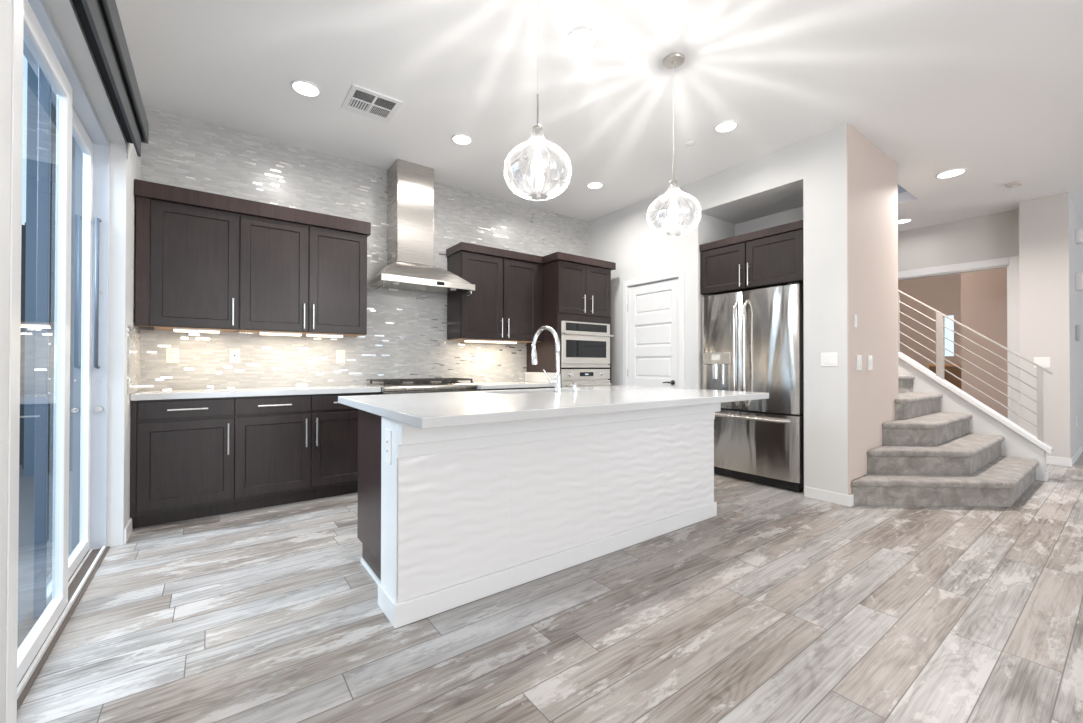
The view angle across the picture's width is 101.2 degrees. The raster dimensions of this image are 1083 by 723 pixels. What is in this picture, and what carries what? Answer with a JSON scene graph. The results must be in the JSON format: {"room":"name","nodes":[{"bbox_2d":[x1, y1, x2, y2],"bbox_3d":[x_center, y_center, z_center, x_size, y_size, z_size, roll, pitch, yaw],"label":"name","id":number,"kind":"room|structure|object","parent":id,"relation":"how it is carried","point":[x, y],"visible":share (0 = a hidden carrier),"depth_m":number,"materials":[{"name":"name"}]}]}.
{"room":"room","nodes":[
{"label":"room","id":0,"kind":"room"},
{"bbox_2d":[0,0,140,722],"bbox_3d":[-0.381,-0.408,-0.372,0.180,3.050,9.050,0,0,-36],"label":"wall","id":1,"kind":"structure","parent":0,"point":[125,165],"depth_m":2.58,"materials":[{"name":"white paint"}]},
{"bbox_2d":[5,0,23,722],"bbox_3d":[-1.448,-0.114,1.224,0.004,2.480,0.072,0,0,-36],"label":"trim","id":2,"kind":"structure","parent":1,"relation":"attached to","point":[17,5],"depth_m":1.22,"materials":[{"name":"white paint"}]},
{"bbox_2d":[72,0,148,156],"bbox_3d":[-1.727,-1.434,1.691,0.095,0.245,2.960,0,0,-36],"label":"blind valance","id":3,"kind":"object","parent":1,"relation":"attached to","point":[100,20],"visible":1,"depth_m":2.09,"materials":[{"name":"black metal"}]},
{"bbox_2d":[123,518,131,543],"bbox_3d":[-2.663,1.090,2.866,0.013,0.090,0.255,0,0,-36],"label":"baseboard","id":4,"kind":"structure","parent":1,"relation":"attached to","point":[128,529],"depth_m":2.82,"materials":[{"name":"white paint"}]},
{"bbox_2d":[127,326,140,393],"bbox_3d":[-2.819,-0.006,3.083,0.008,0.435,0.590,0,0,-36],"label":"tiled wall","id":5,"kind":"structure","parent":1,"relation":"attached to","point":[133,335],"depth_m":3.02,"materials":[{"name":"tile"}]},
{"bbox_2d":[139,107,587,390],"bbox_3d":[-1.247,-0.375,4.688,4.960,3.050,0.120,0,0,-36],"label":"wall","id":6,"kind":"structure","parent":0,"point":[406,337],"depth_m":4.13,"materials":[{"name":"tile"}]},
{"bbox_2d":[166,348,178,362],"bbox_3d":[-2.842,-0.047,3.428,0.076,0.117,0.009,0,0,-36],"label":"outlet","id":7,"kind":"object","parent":6,"relation":"attached to","point":[172,354],"visible":1,"depth_m":3.42,"materials":[{"name":"beige plastic"}]},
{"bbox_2d":[135,197,239,331],"bbox_3d":[-2.636,-0.695,3.348,0.590,0.904,0.385,0,0,-36],"label":"upper cabinet","id":8,"kind":"object","parent":6,"relation":"attached to","point":[187,257],"visible":0.88,"depth_m":3.21,"materials":[{"name":"brown wood"}]},
{"bbox_2d":[139,326,154,329],"bbox_3d":[-2.788,-0.234,3.145,0.080,0.020,0.070,0,0,-36],"label":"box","id":9,"kind":"object","parent":8,"relation":"attached to","point":[140,327],"visible":0.99,"depth_m":3.12,"materials":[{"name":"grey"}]},
{"bbox_2d":[173,328,219,332],"bbox_3d":[-2.585,-0.231,3.342,0.280,0.024,0.085,0,0,-36],"label":"light","id":10,"kind":"object","parent":8,"relation":"attached to","point":[174,329],"visible":1,"depth_m":3.31,"materials":[{"name":"white plastic"}]},
{"bbox_2d":[174,330,218,332],"bbox_3d":[-2.585,-0.225,3.342,0.268,0.012,0.073,0,0,-36],"label":"diffuser","id":11,"kind":"object","parent":10,"relation":"attached to","point":[194,331],"depth_m":3.33,"materials":[{"name":"white plastic"}]},
{"bbox_2d":[229,349,239,362],"bbox_3d":[-2.525,-0.048,3.662,0.072,0.117,0.010,0,0,-36],"label":"outlet","id":12,"kind":"object","parent":6,"relation":"attached to","point":[234,354],"visible":1,"depth_m":3.66,"materials":[{"name":"beige plastic"}]},
{"bbox_2d":[232,352,236,359],"bbox_3d":[-2.524,-0.048,3.659,0.036,0.068,0.002,0,0,-36],"label":"socket","id":13,"kind":"object","parent":12,"relation":"attached to","point":[234,354],"depth_m":3.66,"materials":[{"name":"grey plastic"}]},
{"bbox_2d":[134,179,370,236],"bbox_3d":[-2.252,-1.183,3.638,1.558,0.108,0.378,0,0,-36],"label":"crown molding","id":14,"kind":"structure","parent":6,"relation":"attached to","point":[144,189],"depth_m":3.40,"materials":[{"name":"brown wood"}]},
{"bbox_2d":[237,214,308,333],"bbox_3d":[-2.208,-0.692,3.664,0.474,0.904,0.385,0,0,-36],"label":"upper cabinet","id":15,"kind":"object","parent":6,"relation":"attached to","point":[273,254],"visible":0.93,"depth_m":3.54,"materials":[{"name":"brown wood"}]},
{"bbox_2d":[259,331,301,335],"bbox_3d":[-2.146,-0.228,3.665,0.300,0.024,0.085,0,0,-36],"label":"light","id":16,"kind":"object","parent":15,"relation":"attached to","point":[260,332],"visible":0.93,"depth_m":3.63,"materials":[{"name":"white plastic"}]},
{"bbox_2d":[260,333,300,335],"bbox_3d":[-2.146,-0.222,3.665,0.288,0.012,0.073,0,0,-36],"label":"diffuser","id":17,"kind":"object","parent":16,"relation":"attached to","point":[281,334],"depth_m":3.65,"materials":[{"name":"white plastic"}]},
{"bbox_2d":[302,226,366,336],"bbox_3d":[-1.828,-0.689,3.944,0.470,0.904,0.385,0,0,-36],"label":"upper cabinet","id":18,"kind":"object","parent":6,"relation":"attached to","point":[337,260],"visible":0.93,"depth_m":3.81,"materials":[{"name":"brown wood"}]},
{"bbox_2d":[306,333,343,337],"bbox_3d":[-1.879,-0.226,3.863,0.285,0.024,0.085,0,0,-36],"label":"light","id":19,"kind":"object","parent":18,"relation":"attached to","point":[307,334],"visible":1,"depth_m":3.82,"materials":[{"name":"white plastic"}]},
{"bbox_2d":[307,335,342,337],"bbox_3d":[-1.879,-0.220,3.863,0.273,0.012,0.073,0,0,-36],"label":"diffuser","id":20,"kind":"object","parent":19,"relation":"attached to","point":[338,336],"depth_m":3.84,"materials":[{"name":"white plastic"}]},
{"bbox_2d":[336,350,344,362],"bbox_3d":[-1.870,-0.045,4.145,0.080,0.125,0.010,0,0,-36],"label":"switch plate","id":21,"kind":"object","parent":6,"relation":"attached to","point":[340,354],"visible":1,"depth_m":4.14,"materials":[{"name":"beige plastic"}]},
{"bbox_2d":[367,159,474,296],"bbox_3d":[-1.174,-1.281,4.354,0.916,1.240,0.506,0,0,-36],"label":"range hood","id":22,"kind":"object","parent":6,"relation":"attached to","point":[410,266],"visible":0.96,"depth_m":4.26,"materials":[{"name":"silver metal"}]},
{"bbox_2d":[484,353,491,364],"bbox_3d":[-0.608,-0.032,5.078,0.110,0.140,0.009,0,0,-36],"label":"outlet","id":23,"kind":"object","parent":6,"relation":"attached to","point":[487,356],"visible":1,"depth_m":5.07,"materials":[{"name":"beige plastic"}]},
{"bbox_2d":[447,251,542,342],"bbox_3d":[-0.484,-0.680,4.937,1.036,0.904,0.385,0,0,-36],"label":"upper cabinet","id":24,"kind":"object","parent":6,"relation":"attached to","point":[506,302],"visible":0.98,"depth_m":4.75,"materials":[{"name":"brown wood"}]},
{"bbox_2d":[464,339,516,343],"bbox_3d":[-0.546,-0.217,4.848,0.620,0.024,0.085,0,0,-36],"label":"light","id":25,"kind":"object","parent":24,"relation":"attached to","point":[466,340],"visible":1,"depth_m":4.81,"materials":[{"name":"white plastic"}]},
{"bbox_2d":[465,341,516,343],"bbox_3d":[-0.546,-0.211,4.848,0.608,0.012,0.073,0,0,-36],"label":"diffuser","id":26,"kind":"object","parent":25,"relation":"attached to","point":[510,342],"depth_m":4.84,"materials":[{"name":"white plastic"}]},
{"bbox_2d":[446,242,615,269],"bbox_3d":[-0.062,-1.161,5.088,1.917,0.081,0.648,0,0,-36],"label":"crown molding","id":27,"kind":"structure","parent":24,"relation":"on","point":[462,246],"depth_m":4.91,"materials":[{"name":"brown wood"}]},
{"bbox_2d":[17,452,1082,722],"bbox_3d":[4.650,1.202,3.490,12.760,0.100,9.300,0,0,-36],"label":"floor","id":28,"kind":"structure","parent":0,"point":[781,605],"depth_m":1.89,"materials":[{"name":"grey wood"}]},
{"bbox_2d":[130,397,234,528],"bbox_3d":[-2.622,0.700,3.287,0.571,0.875,0.486,0,0,-36],"label":"base cabinet","id":29,"kind":"object","parent":28,"relation":"on","point":[182,450],"visible":0.96,"depth_m":3.12,"materials":[{"name":"brown wood"}]},
{"bbox_2d":[234,394,310,511],"bbox_3d":[-2.187,0.703,3.608,0.510,0.875,0.486,0,0,-36],"label":"base cabinet","id":30,"kind":"object","parent":28,"relation":"on","point":[272,446],"visible":0.92,"depth_m":3.44,"materials":[{"name":"brown wood"}]},
{"bbox_2d":[309,392,379,499],"bbox_3d":[-1.763,0.706,3.921,0.545,0.875,0.486,0,0,-36],"label":"base cabinet","id":31,"kind":"object","parent":28,"relation":"on","point":[334,425],"visible":0.59,"depth_m":3.70,"materials":[{"name":"brown wood"}]},
{"bbox_2d":[130,385,380,400],"bbox_3d":[-2.201,0.243,3.611,1.628,0.044,0.470,0,0,-36],"label":"countertop","id":32,"kind":"structure","parent":31,"relation":"on","point":[269,391],"depth_m":3.36,"materials":[{"name":"white stone"}]},
{"bbox_2d":[367,378,477,394],"bbox_3d":[-1.147,0.659,4.326,0.914,0.977,0.563,0,0,-36],"label":"range","id":33,"kind":"object","parent":28,"relation":"on","point":[420,385],"visible":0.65,"depth_m":4.16,"materials":[{"name":"silver metal"}]},
{"bbox_2d":[367,382,477,391],"bbox_3d":[-1.155,0.242,4.340,0.914,0.059,0.536,0,0,-36],"label":"cooktop","id":34,"kind":"object","parent":33,"relation":"in","point":[385,386],"depth_m":4.14,"materials":[{"name":"silver metal"}]},
{"bbox_2d":[477,387,554,390],"bbox_3d":[-0.379,0.715,4.857,0.940,0.875,0.625,0,0,-36],"label":"base cabinet","id":35,"kind":"object","parent":28,"relation":"on","point":[532,387],"visible":0.07,"depth_m":4.59,"materials":[{"name":"brown wood"}]},
{"bbox_2d":[477,372,554,388],"bbox_3d":[-0.388,0.200,4.873,0.944,0.154,0.593,0,0,-36],"label":"countertop","id":36,"kind":"structure","parent":35,"relation":"on","point":[532,379],"depth_m":4.84,"materials":[{"name":"white stone"}]},
{"bbox_2d":[357,403,720,628],"bbox_3d":[0.078,0.697,2.949,2.389,0.887,0.966,0,0,-36],"label":"kitchen island","id":37,"kind":"object","parent":28,"relation":"on","point":[464,514],"visible":1,"depth_m":2.31,"materials":[{"name":"white paint"}]},
{"bbox_2d":[385,429,390,464],"bbox_3d":[-0.687,0.380,1.992,0.009,0.150,0.072,0,0,-36],"label":"outlet","id":38,"kind":"object","parent":37,"relation":"attached to","point":[387,432],"visible":1,"depth_m":1.98,"materials":[{"name":"white plastic"}]},
{"bbox_2d":[338,385,768,428],"bbox_3d":[0.176,0.232,2.868,2.486,0.040,1.333,0,0,-36],"label":"island countertop","id":39,"kind":"structure","parent":37,"relation":"on","point":[439,409],"depth_m":2.31,"materials":[{"name":"white stone"}]},
{"bbox_2d":[531,326,561,392],"bbox_3d":[0.016,-0.020,3.123,0.124,0.466,0.294,0,0,-36],"label":"faucet","id":40,"kind":"object","parent":39,"relation":"on","point":[557,381],"visible":1,"depth_m":3.04,"materials":[{"name":"silver metal"}]},
{"bbox_2d":[568,382,577,392],"bbox_3d":[0.218,0.179,3.086,0.040,0.068,0.087,0,0,-36],"label":"soap dispenser","id":41,"kind":"object","parent":39,"relation":"on","point":[572,383],"visible":1,"depth_m":3.06,"materials":[{"name":"silver metal"}]},
{"bbox_2d":[527,260,610,385],"bbox_3d":[0.347,0.020,5.379,0.830,2.275,0.655,0,0,-36],"label":"tall cabinet","id":42,"kind":"object","parent":28,"relation":"on","point":[574,292],"visible":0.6,"depth_m":5.09,"materials":[{"name":"brown wood"}]},
{"bbox_2d":[561,369,611,387],"bbox_3d":[0.403,0.460,5.314,0.749,0.743,0.527,0,0,-36],"label":"wall oven","id":43,"kind":"object","parent":42,"relation":"in","point":[581,377],"visible":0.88,"depth_m":5.13,"materials":[{"name":"silver metal"}]},
{"bbox_2d":[561,321,613,367],"bbox_3d":[0.407,-0.190,5.324,0.761,0.523,0.522,0,0,-36],"label":"microwave","id":44,"kind":"object","parent":42,"relation":"in","point":[583,344],"visible":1,"depth_m":5.13,"materials":[{"name":"silver metal"}]},
{"bbox_2d":[702,282,803,491],"bbox_3d":[2.178,0.233,4.409,0.734,1.842,0.954,0,0,-36],"label":"refrigerator","id":45,"kind":"object","parent":28,"relation":"on","point":[753,340],"visible":0.87,"depth_m":4.13,"materials":[{"name":"grey metal"}]},
{"bbox_2d":[927,364,960,388],"bbox_3d":[7.781,0.621,8.479,0.540,1.140,0.540,0,0,-36],"label":"base cabinet","id":46,"kind":"object","parent":28,"relation":"on","point":[951,368],"visible":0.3,"depth_m":8.26,"materials":[{"name":"brown wood"}]},
{"bbox_2d":[851,374,1038,506],"bbox_3d":[3.093,0.144,4.712,2.380,2.024,2.693,0,0,-36],"label":"staircase","id":47,"kind":"structure","parent":28,"relation":"on","point":[929,456],"depth_m":3.75,"materials":[{"name":"grey carpet"}]},
{"bbox_2d":[115,0,1082,231],"bbox_3d":[4.599,-1.958,3.470,12.900,0.120,9.300,0,0,-36],"label":"ceiling","id":48,"kind":"structure","parent":0,"point":[991,89],"depth_m":3.06,"materials":[{"name":"white paint"}]},
{"bbox_2d":[290,79,320,96],"bbox_3d":[-1.647,-1.907,3.111,0.189,0.010,0.189,0,0,-36],"label":"recessed light","id":49,"kind":"object","parent":48,"relation":"in","point":[303,87],"visible":1,"depth_m":3.11,"materials":[{"name":"white paint"}]},
{"bbox_2d":[293,82,318,94],"bbox_3d":[-1.647,-1.909,3.111,0.158,0.004,0.158,0,0,-36],"label":"diffuser","id":50,"kind":"object","parent":49,"relation":"attached to","point":[303,88],"depth_m":3.11,"materials":[{"name":"white plastic"}]},
{"bbox_2d":[341,84,402,122],"bbox_3d":[-1.263,-1.905,3.305,0.350,0.010,0.350,0,0,-36],"label":"ceiling vent","id":51,"kind":"object","parent":48,"relation":"in","point":[359,100],"visible":1,"depth_m":3.29,"materials":[{"name":"white metal"}]},
{"bbox_2d":[452,134,471,144],"bbox_3d":[-0.681,-1.900,3.811,0.177,0.010,0.177,0,0,-36],"label":"recessed light","id":52,"kind":"object","parent":48,"relation":"in","point":[462,139],"visible":1,"depth_m":3.81,"materials":[{"name":"white paint"}]},
{"bbox_2d":[453,136,470,143],"bbox_3d":[-0.681,-1.903,3.811,0.148,0.004,0.148,0,0,-36],"label":"diffuser","id":53,"kind":"object","parent":52,"relation":"attached to","point":[456,139],"depth_m":3.81,"materials":[{"name":"white plastic"}]},
{"bbox_2d":[504,94,571,200],"bbox_3d":[-0.018,-1.360,2.183,0.332,1.110,0.332,0,0,-36],"label":"pendant lamp","id":54,"kind":"object","parent":48,"relation":"hanging from","point":[518,167],"visible":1,"depth_m":2.10,"materials":[{"name":"clear glass"}]},
{"bbox_2d":[533,124,542,139],"bbox_3d":[-0.018,-1.109,2.181,0.048,0.097,0.048,0,0,-36],"label":"socket","id":55,"kind":"object","parent":54,"relation":"attached to","point":[537,129],"depth_m":2.16,"materials":[{"name":"silver metal"}]},
{"bbox_2d":[567,26,598,50],"bbox_3d":[0.243,-1.906,2.633,0.189,0.010,0.189,0,0,-36],"label":"recessed light","id":56,"kind":"object","parent":48,"relation":"in","point":[583,38],"visible":1,"depth_m":2.63,"materials":[{"name":"white paint"}]},
{"bbox_2d":[569,30,595,48],"bbox_3d":[0.243,-1.909,2.633,0.158,0.004,0.158,0,0,-36],"label":"diffuser","id":57,"kind":"object","parent":56,"relation":"attached to","point":[578,39],"depth_m":2.64,"materials":[{"name":"white"}]},
{"bbox_2d":[587,182,602,188],"bbox_3d":[0.575,-1.891,4.782,0.177,0.010,0.177,0,0,-36],"label":"recessed light","id":58,"kind":"object","parent":48,"relation":"in","point":[592,185],"visible":1,"depth_m":4.79,"materials":[{"name":"white paint"}]},
{"bbox_2d":[588,183,601,187],"bbox_3d":[0.575,-1.894,4.782,0.148,0.004,0.148,0,0,-36],"label":"diffuser","id":59,"kind":"object","parent":58,"relation":"attached to","point":[590,185],"depth_m":4.78,"materials":[{"name":"white plastic"}]},
{"bbox_2d":[647,53,701,236],"bbox_3d":[0.835,-1.354,2.812,0.332,1.110,0.332,0,0,-36],"label":"pendant lamp","id":60,"kind":"object","parent":48,"relation":"hanging from","point":[686,215],"visible":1,"depth_m":2.76,"materials":[{"name":"clear glass"}]},
{"bbox_2d":[670,178,677,195],"bbox_3d":[0.835,-1.103,2.811,0.048,0.097,0.048,0,0,-36],"label":"socket","id":61,"kind":"object","parent":60,"relation":"attached to","point":[673,182],"depth_m":2.79,"materials":[{"name":"silver metal"}]},
{"bbox_2d":[685,141,695,145],"bbox_3d":[1.298,-1.895,3.880,0.088,0.012,0.088,0,0,-36],"label":"sprinkler cover","id":62,"kind":"object","parent":48,"relation":"attached to","point":[690,143],"visible":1,"depth_m":3.86,"materials":[{"name":"white paint"}]},
{"bbox_2d":[714,120,737,132],"bbox_3d":[1.491,-1.898,3.596,0.177,0.010,0.177,0,0,-36],"label":"recessed light","id":63,"kind":"object","parent":48,"relation":"in","point":[728,125],"visible":1,"depth_m":3.60,"materials":[{"name":"white paint"}]},
{"bbox_2d":[716,122,735,130],"bbox_3d":[1.491,-1.900,3.596,0.148,0.004,0.148,0,0,-36],"label":"diffuser","id":64,"kind":"object","parent":63,"relation":"attached to","point":[722,126],"depth_m":3.60,"materials":[{"name":"white plastic"}]},
{"bbox_2d":[898,218,911,223],"bbox_3d":[4.827,-1.876,5.958,0.212,0.010,0.212,0,0,-36],"label":"recessed light","id":65,"kind":"object","parent":48,"relation":"in","point":[900,221],"visible":0.69,"depth_m":5.92,"materials":[{"name":"white paint"}]},
{"bbox_2d":[935,168,966,178],"bbox_3d":[4.111,-1.887,4.468,0.236,0.010,0.236,0,0,-36],"label":"recessed light","id":66,"kind":"object","parent":48,"relation":"in","point":[957,171],"visible":1,"depth_m":4.47,"materials":[{"name":"white paint"}]},
{"bbox_2d":[938,170,964,177],"bbox_3d":[4.111,-1.890,4.468,0.197,0.004,0.197,0,0,-31],"label":"diffuser","id":67,"kind":"object","parent":66,"relation":"attached to","point":[948,173],"depth_m":4.47,"materials":[{"name":"white plastic"}]},
{"bbox_2d":[1006,180,1024,187],"bbox_3d":[5.011,-1.873,4.710,0.140,0.032,0.140,0,0,-36],"label":"smoke detector","id":68,"kind":"object","parent":48,"relation":"attached to","point":[1020,182],"visible":1,"depth_m":4.68,"materials":[{"name":"grey plastic"}]},
{"bbox_2d":[588,123,847,494],"bbox_3d":[1.850,-0.368,5.006,0.800,3.050,3.048,0,0,-36],"label":"wall","id":69,"kind":"structure","parent":0,"point":[805,180],"depth_m":3.94,"materials":[{"name":"white paint"}]},
{"bbox_2d":[623,270,683,387],"bbox_3d":[1.292,0.089,5.131,0.145,2.137,0.874,0,0,-36],"label":"door","id":70,"kind":"structure","parent":69,"relation":"in","point":[655,310],"depth_m":5.09,"materials":[{"name":"white paint"}]},
{"bbox_2d":[699,220,803,294],"bbox_3d":[2.207,-0.959,4.421,0.688,0.519,1.022,0,0,-36],"label":"upper cabinet","id":71,"kind":"object","parent":69,"relation":"attached to","point":[773,256],"visible":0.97,"depth_m":4.20,"materials":[{"name":"brown wood"}]},
{"bbox_2d":[804,486,853,506],"bbox_3d":[2.360,1.104,3.667,0.074,0.090,0.342,0,0,-36],"label":"baseboard","id":72,"kind":"structure","parent":69,"relation":"attached to","point":[809,492],"depth_m":3.62,"materials":[{"name":"white paint"}]},
{"bbox_2d":[821,353,837,365],"bbox_3d":[2.353,-0.016,3.640,0.010,0.110,0.125,0,0,-36],"label":"switch plate","id":73,"kind":"object","parent":69,"relation":"attached to","point":[827,359],"visible":1,"depth_m":3.64,"materials":[{"name":"white plastic"}]},
{"bbox_2d":[847,123,897,494],"bbox_3d":[2.856,-0.373,3.990,1.208,3.050,0.232,0,0,-36],"label":"wall","id":74,"kind":"structure","parent":0,"point":[872,175],"depth_m":3.83,"materials":[{"name":"beige paint"}]},
{"bbox_2d":[854,315,856,326],"bbox_3d":[2.553,-0.329,3.616,0.048,0.100,0.010,0,0,-36],"label":"switch plate","id":75,"kind":"object","parent":74,"relation":"attached to","point":[855,316],"visible":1,"depth_m":3.60,"materials":[{"name":"white plastic"}]},
{"bbox_2d":[856,355,861,369],"bbox_3d":[2.613,0.009,3.658,0.100,0.125,0.010,0,0,-36],"label":"switch plate","id":76,"kind":"object","parent":74,"relation":"attached to","point":[858,357],"visible":1,"depth_m":3.65,"materials":[{"name":"white plastic"}]},
{"bbox_2d":[867,355,871,369],"bbox_3d":[2.810,0.011,3.804,0.100,0.125,0.010,0,0,-36],"label":"switch plate","id":77,"kind":"object","parent":74,"relation":"attached to","point":[869,357],"visible":1,"depth_m":3.79,"materials":[{"name":"white plastic"}]},
{"bbox_2d":[898,185,906,193],"bbox_3d":[2.960,-3.270,5.996,1.510,2.529,3.200,0,0,-36],"label":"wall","id":78,"kind":"structure","parent":0,"point":[900,189],"depth_m":5.30,"materials":[{"name":"grey paint"}]},
{"bbox_2d":[898,268,1007,418],"bbox_3d":[6.748,-0.338,8.187,2.820,3.050,3.950,0,0,-36],"label":"wall","id":79,"kind":"structure","parent":0,"point":[977,300],"depth_m":6.50,"materials":[{"name":"beige paint"}]},
{"bbox_2d":[898,358,1045,480],"bbox_3d":[4.137,-0.039,5.403,0.115,2.405,2.625,0,0,-36],"label":"wall","id":80,"kind":"structure","parent":0,"point":[1014,444],"depth_m":4.67,"materials":[{"name":"white paint"}]},
{"bbox_2d":[898,352,1052,454],"bbox_3d":[4.151,-0.199,5.386,0.159,2.194,2.670,0,0,-36],"label":"trim","id":81,"kind":"structure","parent":80,"relation":"attached to","point":[1032,438],"depth_m":4.68,"materials":[{"name":"white paint"}]},
{"bbox_2d":[898,290,1052,441],"bbox_3d":[4.168,-0.597,5.366,0.060,2.786,2.625,0,0,-36],"label":"stair railing","id":82,"kind":"object","parent":81,"relation":"on","point":[940,367],"visible":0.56,"depth_m":4.78,"materials":[{"name":"white metal"}]},
{"bbox_2d":[1045,470,1048,480],"bbox_3d":[4.145,1.119,5.393,0.128,0.090,2.639,0,0,-36],"label":"baseboard","id":83,"kind":"structure","parent":80,"relation":"attached to","point":[1046,471],"depth_m":4.32,"materials":[{"name":"white paint"}]},
{"bbox_2d":[898,192,1073,457],"bbox_3d":[4.838,-0.351,6.708,0.450,3.050,4.060,0,0,-36],"label":"wall","id":84,"kind":"structure","parent":0,"point":[1039,232],"depth_m":5.15,"materials":[{"name":"grey paint"}]},
{"bbox_2d":[898,256,1019,425],"bbox_3d":[5.496,-0.064,6.077,0.138,2.470,1.445,0,0,-36],"label":"door frame","id":85,"kind":"structure","parent":84,"relation":"in","point":[1011,263],"depth_m":5.53,"materials":[{"name":"white paint"}]},
{"bbox_2d":[1034,357,1049,367],"bbox_3d":[5.737,0.010,5.101,0.010,0.118,0.125,0,0,-36],"label":"switch plate","id":86,"kind":"object","parent":84,"relation":"attached to","point":[1044,362],"visible":0.87,"depth_m":5.09,"materials":[{"name":"white plastic"}]},
{"bbox_2d":[1046,443,1082,466],"bbox_3d":[8.220,1.116,3.871,2.564,0.090,5.270,0,0,-36],"label":"baseboard","id":87,"kind":"structure","parent":84,"relation":"attached to","point":[1052,460],"depth_m":5.01,"materials":[{"name":"white paint"}]},
{"bbox_2d":[1072,201,1082,452],"bbox_3d":[7.037,-0.353,5.877,2.100,3.050,0.110,0,0,-36],"label":"wall","id":88,"kind":"structure","parent":0,"point":[1077,224],"depth_m":5.56,"materials":[{"name":"grey paint"}]},
{"bbox_2d":[1076,325,1079,340],"bbox_3d":[6.516,-0.347,5.404,0.130,0.190,0.032,0,0,-36],"label":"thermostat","id":89,"kind":"object","parent":88,"relation":"attached to","point":[1077,326],"visible":1,"depth_m":5.37,"materials":[{"name":"white plastic"}]},
{"bbox_2d":[1075,272,1082,290],"bbox_3d":[6.566,-0.972,5.426,0.150,0.210,0.063,0,0,-36],"label":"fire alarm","id":90,"kind":"object","parent":88,"relation":"attached to","point":[1079,276],"visible":1,"depth_m":5.38,"materials":[{"name":"white plastic"}]},
{"bbox_2d":[1076,229,1082,244],"bbox_3d":[6.605,-1.531,5.463,0.160,0.160,0.053,0,0,-36],"label":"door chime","id":91,"kind":"object","parent":88,"relation":"attached to","point":[1079,233],"visible":1,"depth_m":5.42,"materials":[{"name":"white plastic"}]},
{"label":"outside","id":92,"kind":"structure","parent":0,"visible":0},
{"bbox_2d":[18,465,71,624],"bbox_3d":[-6.858,1.226,1.144,8.340,0.100,22.000,0,0,-36],"label":"ground","id":93,"kind":"structure","parent":92,"point":[26,484],"depth_m":3.02,"materials":[{"name":"grey concrete"}]},
{"bbox_2d":[19,222,25,469],"bbox_3d":[-7.489,-0.188,3.744,4.400,2.760,0.120,0,0,-36],"label":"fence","id":94,"kind":"object","parent":93,"relation":"on","point":[23,231],"visible":0.04,"depth_m":4.95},
{"bbox_2d":[17,0,109,710],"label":"sliding glass door","id":95,"kind":"structure","parent":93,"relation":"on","point":[32,79],"depth_m":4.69,"materials":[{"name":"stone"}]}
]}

